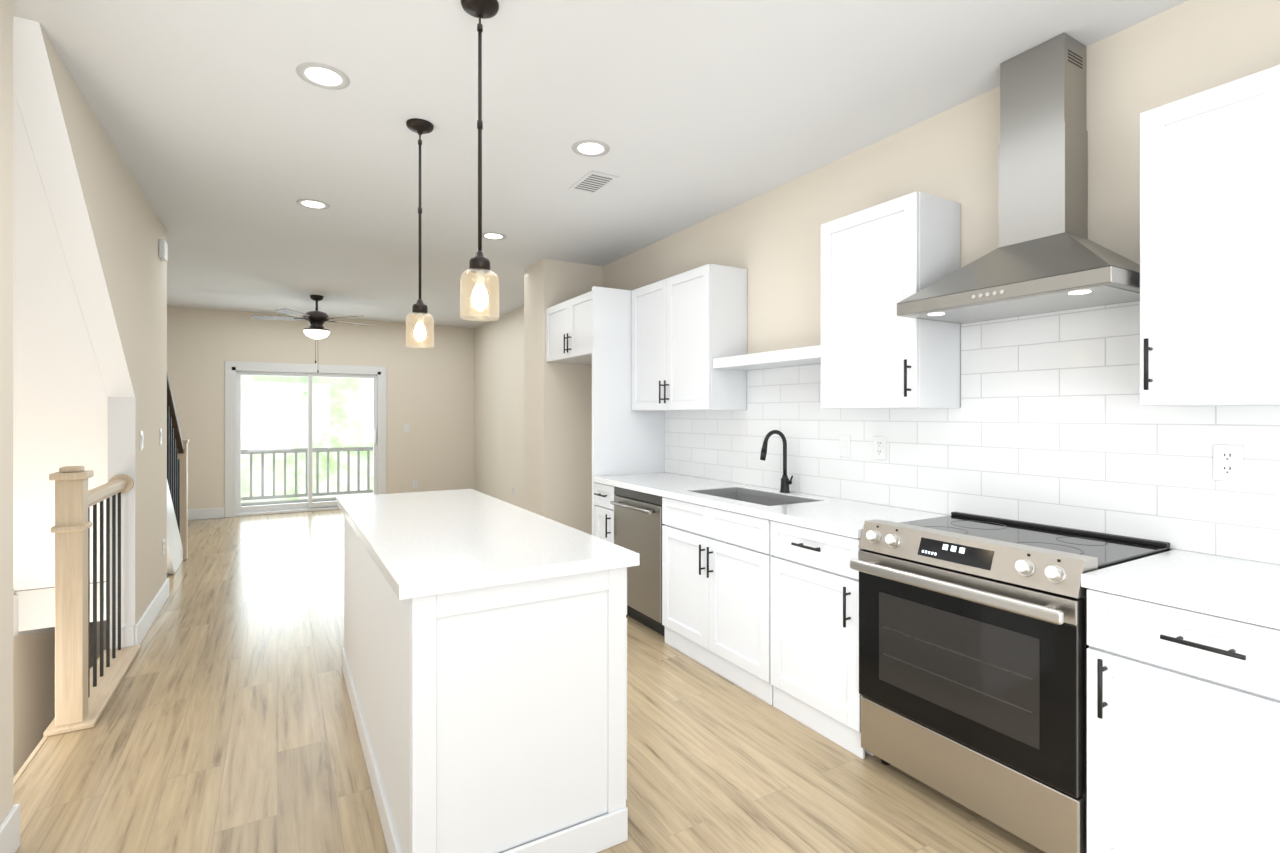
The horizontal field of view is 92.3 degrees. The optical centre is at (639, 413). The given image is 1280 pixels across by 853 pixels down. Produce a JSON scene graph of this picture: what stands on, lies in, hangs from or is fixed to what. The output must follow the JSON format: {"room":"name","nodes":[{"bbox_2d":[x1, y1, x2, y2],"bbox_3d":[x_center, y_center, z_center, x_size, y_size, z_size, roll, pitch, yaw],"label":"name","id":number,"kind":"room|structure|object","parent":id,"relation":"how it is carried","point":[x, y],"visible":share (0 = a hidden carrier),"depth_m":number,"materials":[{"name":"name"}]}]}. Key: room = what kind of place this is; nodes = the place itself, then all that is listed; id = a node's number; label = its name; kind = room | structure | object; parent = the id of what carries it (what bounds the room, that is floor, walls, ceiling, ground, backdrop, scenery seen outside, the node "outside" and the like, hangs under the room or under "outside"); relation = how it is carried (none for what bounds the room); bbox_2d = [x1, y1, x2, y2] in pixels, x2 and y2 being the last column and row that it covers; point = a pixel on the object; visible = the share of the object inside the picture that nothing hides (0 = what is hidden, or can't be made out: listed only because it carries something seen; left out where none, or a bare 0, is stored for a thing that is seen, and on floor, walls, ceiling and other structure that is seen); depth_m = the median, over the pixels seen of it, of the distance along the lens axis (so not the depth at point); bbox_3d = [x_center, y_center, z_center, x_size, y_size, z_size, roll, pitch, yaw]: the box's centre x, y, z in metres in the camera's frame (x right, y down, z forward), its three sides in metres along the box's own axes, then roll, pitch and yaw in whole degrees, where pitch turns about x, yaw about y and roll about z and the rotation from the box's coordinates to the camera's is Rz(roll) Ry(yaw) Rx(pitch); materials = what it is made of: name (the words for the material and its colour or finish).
{"room":"kitchen","nodes":[
{"label":"kitchen","id":0,"kind":"room"},
{"bbox_2d":[0,0,166,824],"bbox_3d":[-3.196,1.550,2.876,1.152,5.840,11.640,0,0,-31],"label":"wall","id":1,"kind":"structure","parent":0,"point":[111,230],"depth_m":3.15,"materials":[{"name":"beige paint"}]},
{"bbox_2d":[0,803,19,852],"bbox_3d":[-0.889,1.302,0.106,0.016,0.135,4.284,0,0,-30],"label":"baseboard","id":2,"kind":"structure","parent":1,"relation":"attached to","point":[10,823],"depth_m":1.89,"materials":[{"name":"white wood"}]},
{"bbox_2d":[140,431,142,449],"bbox_3d":[-3.042,0.160,3.756,0.011,0.116,0.072,0,0,-30],"label":"switch plate","id":3,"kind":"object","parent":1,"relation":"attached to","point":[141,432],"depth_m":3.74,"materials":[{"name":"white plastic"}]},
{"bbox_2d":[131,578,168,645],"bbox_3d":[-3.249,1.302,4.110,0.020,0.135,1.220,0,0,-30],"label":"baseboard","id":4,"kind":"structure","parent":1,"relation":"attached to","point":[138,632],"depth_m":3.92,"materials":[{"name":"white wood"}]},
{"bbox_2d":[159,428,161,444],"bbox_3d":[-3.402,0.160,4.368,0.011,0.116,0.050,0,0,-30],"label":"switch plate","id":5,"kind":"object","parent":1,"relation":"attached to","point":[160,430],"depth_m":4.35,"materials":[{"name":"white plastic"}]},
{"bbox_2d":[158,239,167,260],"bbox_3d":[-3.392,-1.165,4.374,0.035,0.130,0.140,0,0,-30],"label":"door chime","id":6,"kind":"object","parent":1,"relation":"attached to","point":[162,249],"depth_m":4.32,"materials":[{"name":"white plastic"}]},
{"bbox_2d":[162,539,164,555],"bbox_3d":[-3.469,0.970,4.479,0.009,0.116,0.072,0,0,-30],"label":"switch plate","id":7,"kind":"object","parent":1,"relation":"attached to","point":[163,541],"depth_m":4.46,"materials":[{"name":"white plastic"}]},
{"bbox_2d":[167,306,473,509],"bbox_3d":[-4.647,0.000,8.706,4.570,2.740,0.120,0,0,-31],"label":"wall","id":8,"kind":"structure","parent":0,"point":[430,396],"depth_m":8.96,"materials":[{"name":"beige paint"}]},
{"bbox_2d":[188,507,224,519],"bbox_3d":[-5.985,1.302,7.839,1.145,0.135,0.016,0,0,-30],"label":"baseboard","id":9,"kind":"structure","parent":8,"relation":"attached to","point":[209,513],"depth_m":8.02,"materials":[{"name":"white wood"}]},
{"bbox_2d":[225,361,385,517],"bbox_3d":[-4.656,0.335,8.683,1.990,2.070,0.130,0,0,-31],"label":"sliding glass door","id":10,"kind":"structure","parent":8,"relation":"in","point":[235,371],"depth_m":8.60,"materials":[{"name":"white"}]},
{"bbox_2d":[404,424,408,431],"bbox_3d":[-3.523,0.210,9.291,0.072,0.116,0.011,0,0,-30],"label":"outlet plates","id":11,"kind":"object","parent":8,"relation":"attached to","point":[406,429],"depth_m":9.29,"materials":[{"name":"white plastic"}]},
{"bbox_2d":[413,480,417,487],"bbox_3d":[-3.421,1.070,9.354,0.072,0.116,0.008,0,0,-30],"label":"outlet plates","id":12,"kind":"object","parent":8,"relation":"attached to","point":[415,483],"depth_m":9.36,"materials":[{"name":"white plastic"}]},
{"bbox_2d":[13,509,1044,852],"bbox_3d":[-1.672,1.518,3.774,4.690,0.303,11.640,0,0,-31],"label":"floor","id":13,"kind":"structure","parent":0,"point":[225,723],"depth_m":2.46,"materials":[{"name":"wood"}]},
{"bbox_2d":[13,582,105,635],"bbox_3d":[-3.873,2.800,4.022,0.902,2.900,5.497,0,0,-31],"label":"flight","id":14,"kind":"object","parent":13,"relation":"attached to","point":[34,611],"visible":0.27,"depth_m":4.81,"materials":[{"name":"white paint"}]},
{"bbox_2d":[44,466,140,736],"bbox_3d":[-2.726,0.800,3.105,0.165,1.140,1.070,0,0,-31],"label":"guard railing","id":15,"kind":"object","parent":13,"relation":"on","point":[84,692],"visible":1,"depth_m":2.69,"materials":[{"name":"brown wood"}]},
{"bbox_2d":[13,88,188,590],"bbox_3d":[-3.638,0.002,3.741,1.022,2.737,4.291,0,0,-31],"label":"wall","id":16,"kind":"structure","parent":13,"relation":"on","point":[60,407],"depth_m":3.47,"materials":[{"name":"white paint"}]},
{"bbox_2d":[340,509,639,852],"bbox_3d":[-0.808,0.931,2.670,0.725,0.878,1.980,0,0,-31],"label":"kitchen island","id":17,"kind":"object","parent":13,"relation":"on","point":[484,658],"depth_m":1.84,"materials":[{"name":"white wood"}]},
{"bbox_2d":[337,489,639,600],"bbox_3d":[-0.824,0.470,2.662,0.733,0.040,2.000,0,0,-31],"label":"island countertop","id":18,"kind":"structure","parent":17,"relation":"on","point":[425,542],"depth_m":2.17,"materials":[{"name":"white stone"}]},
{"bbox_2d":[594,483,614,543],"bbox_3d":[-0.007,0.931,4.483,0.654,0.878,0.300,0,0,-31],"label":"base cabinet","id":19,"kind":"object","parent":13,"relation":"on","point":[604,494],"visible":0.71,"depth_m":4.34,"materials":[{"name":"white wood"}]},
{"bbox_2d":[592,286,664,535],"bbox_3d":[-0.079,0.220,4.642,0.616,2.300,0.036,0,0,-31],"label":"panel","id":20,"kind":"object","parent":13,"relation":"on","point":[626,439],"visible":0.42,"depth_m":4.57,"materials":[{"name":"white wood"}]},
{"bbox_2d":[610,487,664,636],"bbox_3d":[0.217,0.931,4.085,0.672,0.877,0.594,0,0,-31],"label":"dishwasher","id":21,"kind":"object","parent":13,"relation":"on","point":[638,524],"visible":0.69,"depth_m":3.87,"materials":[{"name":"grey metal"}]},
{"bbox_2d":[662,497,772,704],"bbox_3d":[0.616,0.931,3.425,0.654,0.878,0.930,0,0,-31],"label":"base cabinet","id":22,"kind":"object","parent":13,"relation":"on","point":[716,590],"visible":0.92,"depth_m":3.21,"materials":[{"name":"white wood"}]},
{"bbox_2d":[592,472,949,538],"bbox_3d":[0.522,0.471,3.596,0.630,0.037,2.370,0,0,-31],"label":"countertop","id":23,"kind":"structure","parent":22,"relation":"on","point":[847,518],"depth_m":3.04,"materials":[{"name":"stone"}]},
{"bbox_2d":[691,487,819,505],"bbox_3d":[0.624,0.578,3.443,0.408,0.235,0.738,0,0,-31],"label":"undermount sink","id":24,"kind":"object","parent":23,"relation":"in","point":[756,497],"visible":0.15,"depth_m":3.71,"materials":[{"name":"silver metal"}]},
{"bbox_2d":[760,430,792,492],"bbox_3d":[0.784,0.272,3.498,0.215,0.361,0.108,0,0,-31],"label":"faucet","id":25,"kind":"object","parent":23,"relation":"on","point":[785,483],"visible":1,"depth_m":3.53,"materials":[{"name":"black metal"}]},
{"bbox_2d":[770,520,873,758],"bbox_3d":[0.986,0.931,2.796,0.654,0.878,0.514,0,0,-31],"label":"base cabinet","id":26,"kind":"object","parent":13,"relation":"on","point":[814,629],"visible":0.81,"depth_m":2.63,"materials":[{"name":"white wood"}]},
{"bbox_2d":[850,512,1169,852],"bbox_3d":[1.291,0.896,2.220,0.698,0.948,0.768,0,0,-31],"label":"range","id":27,"kind":"object","parent":13,"relation":"on","point":[973,646],"visible":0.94,"depth_m":2.01,"materials":[{"name":"grey"}]},
{"bbox_2d":[1087,589,1279,852],"bbox_3d":[1.650,0.931,1.669,0.654,0.878,0.527,0,0,-31],"label":"base cabinet","id":28,"kind":"object","parent":13,"relation":"on","point":[1183,730],"visible":0.96,"depth_m":1.57,"materials":[{"name":"white wood"}]},
{"bbox_3d":[1.973,0.931,1.122,0.654,0.878,0.727,0,0,-30],"label":"base cabinet","id":29,"kind":"object","parent":13,"relation":"on","visible":0},
{"bbox_2d":[1081,549,1279,628],"bbox_3d":[1.841,0.471,1.356,0.630,0.037,1.268,0,0,-31],"label":"countertop","id":30,"kind":"structure","parent":29,"relation":"on","point":[1247,591],"depth_m":1.66,"materials":[{"name":"stone"}]},
{"bbox_2d":[13,0,1188,327],"bbox_3d":[-1.672,-1.420,3.774,4.690,0.100,11.640,0,0,-31],"label":"ceiling","id":31,"kind":"structure","parent":0,"point":[231,134],"depth_m":2.79,"materials":[{"name":"white paint"}]},
{"bbox_2d":[251,295,372,372],"bbox_3d":[-3.777,-0.922,7.170,1.295,0.894,1.249,0,0,-31],"label":"ceiling fan","id":32,"kind":"object","parent":31,"relation":"hanging from","point":[316,319],"visible":1,"depth_m":7.04,"materials":[{"name":"brown metal"}]},
{"bbox_2d":[296,199,329,209],"bbox_3d":[-2.132,-1.367,4.013,0.196,0.006,0.196,0,0,-31],"label":"recessed light","id":33,"kind":"object","parent":31,"relation":"in","point":[311,203],"visible":1,"depth_m":4.01,"materials":[{"name":"grey"}]},
{"bbox_2d":[296,62,349,89],"bbox_3d":[-1.283,-1.367,2.494,0.196,0.006,0.196,0,0,-31],"label":"recessed light","id":34,"kind":"object","parent":31,"relation":"in","point":[315,74],"visible":1,"depth_m":2.49,"materials":[{"name":"grey"}]},
{"bbox_2d":[406,118,433,347],"bbox_3d":[-1.041,-0.844,2.910,0.127,1.051,0.127,0,0,-31],"label":"pendant light","id":35,"kind":"object","parent":31,"relation":"hanging from","point":[420,127],"visible":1,"depth_m":2.90,"materials":[{"name":"brown metal"}]},
{"bbox_2d":[460,0,498,320],"bbox_3d":[-0.533,-0.844,2.048,0.127,1.051,0.127,0,0,-31],"label":"pendant light","id":36,"kind":"object","parent":31,"relation":"hanging from","point":[479,264],"visible":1,"depth_m":2.04,"materials":[{"name":"clear glass"}]},
{"bbox_2d":[482,232,505,239],"bbox_3d":[-1.128,-1.367,4.732,0.196,0.006,0.196,0,0,-31],"label":"recessed light","id":37,"kind":"object","parent":31,"relation":"in","point":[493,236],"visible":0.96,"depth_m":4.73,"materials":[{"name":"grey"}]},
{"bbox_2d":[572,140,609,156],"bbox_3d":[-0.254,-1.367,3.170,0.196,0.006,0.196,0,0,-31],"label":"recessed light","id":38,"kind":"object","parent":31,"relation":"in","point":[588,148],"visible":1,"depth_m":3.17,"materials":[{"name":"grey plastic"}]},
{"bbox_2d":[569,171,618,194],"bbox_3d":[-0.278,-1.366,3.643,0.180,0.006,0.320,0,0,-31],"label":"ceiling vent","id":39,"kind":"object","parent":31,"relation":"in","point":[593,182],"visible":1,"depth_m":3.63,"materials":[{"name":"white metal"}]},
{"bbox_2d":[474,0,1279,549],"bbox_3d":[0.004,0.000,4.761,0.800,2.740,11.640,0,0,-31],"label":"wall","id":40,"kind":"structure","parent":0,"point":[532,426],"depth_m":3.47,"materials":[{"name":"beige paint"}]},
{"bbox_2d":[546,291,591,363],"bbox_3d":[-0.345,-0.693,5.111,0.599,0.475,1.030,0,0,-31],"label":"upper cabinet","id":41,"kind":"object","parent":40,"relation":"attached to","point":[568,331],"visible":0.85,"depth_m":4.98,"materials":[{"name":"white wood"}]},
{"bbox_2d":[632,264,746,410],"bbox_3d":[0.295,-0.477,4.275,0.344,0.905,0.964,0,0,-31],"label":"upper cabinet","id":42,"kind":"object","parent":40,"relation":"attached to","point":[689,326],"visible":1,"depth_m":3.98,"materials":[{"name":"white wood"}]},
{"bbox_2d":[713,345,820,369],"bbox_3d":[0.793,-0.311,3.485,0.275,0.062,0.892,0,0,-31],"label":"floating shelf","id":43,"kind":"object","parent":40,"relation":"attached to","point":[808,355],"visible":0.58,"depth_m":3.41,"materials":[{"name":"white wood"}]},
{"bbox_2d":[821,191,959,408],"bbox_3d":[1.133,-0.477,2.854,0.344,0.905,0.528,0,0,-31],"label":"upper cabinet","id":44,"kind":"object","parent":40,"relation":"attached to","point":[879,262],"visible":0.94,"depth_m":2.70,"materials":[{"name":"white wood"}]},
{"bbox_2d":[665,301,1279,564],"bbox_3d":[1.470,-0.003,2.619,0.008,0.915,5.020,0,0,-31],"label":"tile backsplash","id":45,"kind":"structure","parent":40,"relation":"attached to","point":[1051,421],"depth_m":2.44,"materials":[{"name":"white tile"}]},
{"bbox_2d":[874,436,885,459],"bbox_3d":[1.196,0.170,3.068,0.009,0.116,0.072,0,0,-30],"label":"outlet","id":46,"kind":"object","parent":45,"relation":"attached to","point":[879,441],"depth_m":3.06,"materials":[{"name":"white plastic"}]},
{"bbox_2d":[1213,444,1242,481],"bbox_3d":[1.858,0.155,1.944,0.009,0.116,0.072,0,0,-30],"label":"outlet","id":47,"kind":"object","parent":45,"relation":"attached to","point":[1227,462],"depth_m":1.94,"materials":[{"name":"white plastic"}]},
{"bbox_2d":[897,33,1139,323],"bbox_3d":[1.411,-0.879,2.271,0.444,0.976,0.742,0,0,-31],"label":"range hood","id":48,"kind":"object","parent":40,"relation":"attached to","point":[1047,256],"visible":0.98,"depth_m":2.25,"materials":[{"name":"silver metal"}]},
{"bbox_2d":[1140,65,1279,405],"bbox_3d":[1.786,-0.477,1.743,0.344,0.905,0.517,0,0,-31],"label":"upper cabinet","id":49,"kind":"object","parent":40,"relation":"attached to","point":[1209,247],"visible":1,"depth_m":1.75,"materials":[{"name":"white wood"}]},
{"label":"outside","id":50,"kind":"structure","parent":0,"visible":0},
{"bbox_2d":[241,497,336,511],"bbox_3d":[-5.232,1.548,9.867,6.200,0.085,2.465,0,0,-31],"label":"deck","id":51,"kind":"object","parent":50,"point":[293,501],"depth_m":10.58,"materials":[{"name":"white wood"}]},
{"bbox_2d":[241,447,372,499],"bbox_3d":[-5.771,1.038,10.783,6.200,0.935,0.100,0,0,-31],"label":"railing","id":52,"kind":"object","parent":51,"relation":"on","point":[358,449],"depth_m":10.79,"materials":[{"name":"white"}]},
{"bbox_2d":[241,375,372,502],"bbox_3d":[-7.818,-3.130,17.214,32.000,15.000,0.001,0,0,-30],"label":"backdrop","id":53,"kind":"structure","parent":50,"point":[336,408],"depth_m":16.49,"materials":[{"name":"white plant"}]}
]}

